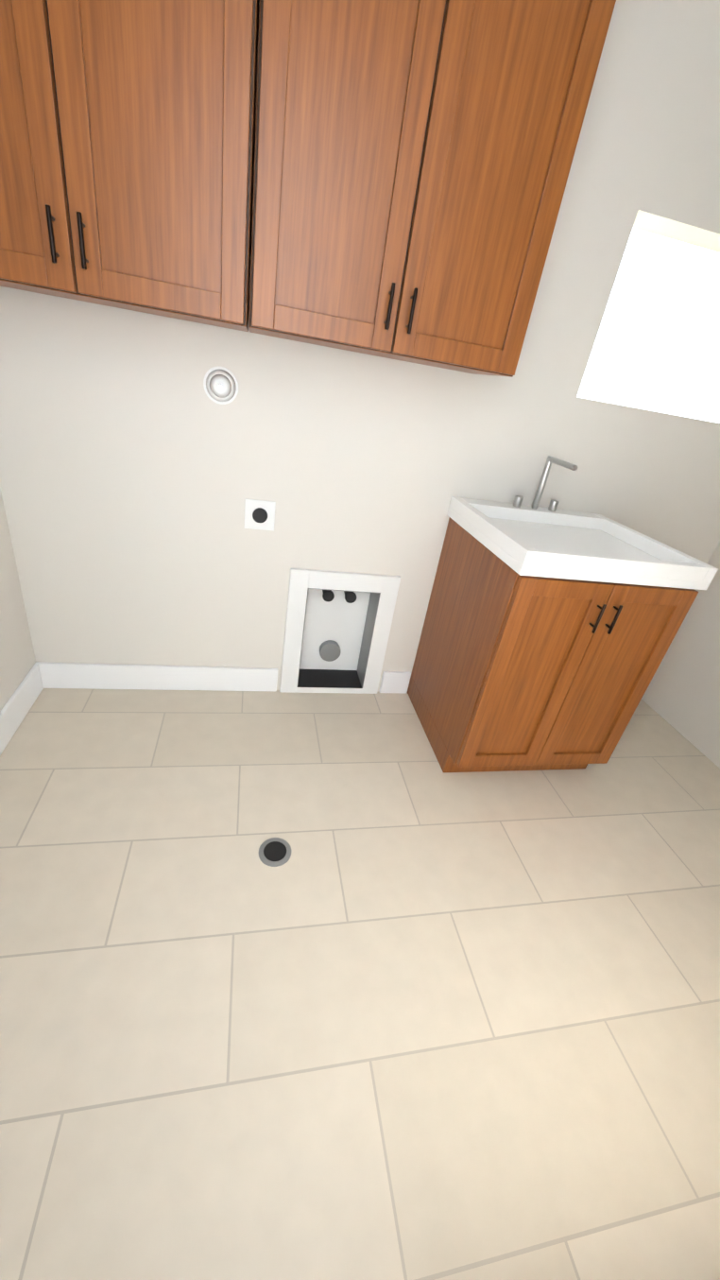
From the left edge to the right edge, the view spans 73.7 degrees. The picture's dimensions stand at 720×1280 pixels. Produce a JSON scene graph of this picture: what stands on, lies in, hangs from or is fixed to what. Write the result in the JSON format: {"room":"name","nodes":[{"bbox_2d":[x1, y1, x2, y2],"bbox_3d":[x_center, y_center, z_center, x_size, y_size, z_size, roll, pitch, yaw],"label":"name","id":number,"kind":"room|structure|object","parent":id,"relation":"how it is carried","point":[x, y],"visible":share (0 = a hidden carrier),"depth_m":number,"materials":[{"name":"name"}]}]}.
{"room":"laundry room","nodes":[
{"label":"laundry room","id":0,"kind":"room"},
{"bbox_2d":[0,688,719,1279],"bbox_3d":[0.277,0.769,1.562,2.945,0.120,1.870,2,29,-14],"label":"floor","id":1,"kind":"structure","parent":0,"point":[410,1010],"depth_m":1.16,"materials":[{"name":"beige tile"}]},
{"bbox_2d":[259,837,291,866],"bbox_3d":[-0.261,0.650,1.476,0.100,0.006,0.100,2,29,-14],"label":"floor drain","id":2,"kind":"object","parent":1,"relation":"on","point":[274,852],"visible":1,"depth_m":1.47,"materials":[{"name":"silver metal"}]},
{"bbox_2d":[407,455,718,772],"bbox_3d":[0.694,-0.066,1.876,0.679,1.150,0.651,2,29,-14],"label":"base cabinet","id":3,"kind":"object","parent":1,"relation":"on","point":[547,635],"visible":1,"depth_m":1.69,"materials":[{"name":"brown wood"}]},
{"bbox_2d":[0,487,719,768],"bbox_3d":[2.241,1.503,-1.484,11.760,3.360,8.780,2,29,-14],"label":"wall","id":4,"kind":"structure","parent":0,"point":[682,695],"depth_m":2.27,"materials":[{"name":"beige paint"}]},
{"bbox_2d":[0,661,411,755],"bbox_3d":[2.094,2.360,-1.021,11.500,0.150,8.500,2,29,-14],"label":"baseboard","id":5,"kind":"structure","parent":4,"relation":"attached to","point":[39,678],"depth_m":2.02,"materials":[{"name":"white"}]},
{"bbox_2d":[0,0,719,691],"bbox_3d":[2.334,-0.483,2.137,9.780,3.360,0.700,2,29,-14],"label":"wall","id":6,"kind":"structure","parent":0,"point":[138,465],"depth_m":1.70,"materials":[{"name":"beige paint"}]},
{"bbox_2d":[203,366,238,404],"bbox_3d":[-0.449,-0.819,1.548,0.110,0.110,0.037,2,29,-14],"label":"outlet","id":7,"kind":"object","parent":6,"relation":"attached to","point":[220,385],"visible":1,"depth_m":1.54,"materials":[{"name":"white plastic"}]},
{"bbox_2d":[244,498,276,531],"bbox_3d":[-0.373,-0.464,1.789,0.110,0.110,0.014,2,29,-14],"label":"outlet","id":8,"kind":"object","parent":6,"relation":"attached to","point":[259,514],"visible":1,"depth_m":1.78,"materials":[{"name":"white plastic"}]},
{"bbox_2d":[0,0,616,377],"bbox_3d":[-0.240,-1.333,1.090,1.541,1.068,0.372,2,29,-14],"label":"upper cabinet","id":9,"kind":"object","parent":6,"relation":"attached to","point":[401,197],"visible":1,"depth_m":1.09,"materials":[{"name":"brown wood"}]},
{"bbox_2d":[279,568,400,693],"bbox_3d":[-0.111,-0.049,2.167,0.460,0.600,0.154,2,29,-14],"label":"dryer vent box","id":10,"kind":"object","parent":6,"relation":"attached to","point":[337,629],"visible":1,"depth_m":2.19,"materials":[{"name":"white plastic"}]}
]}

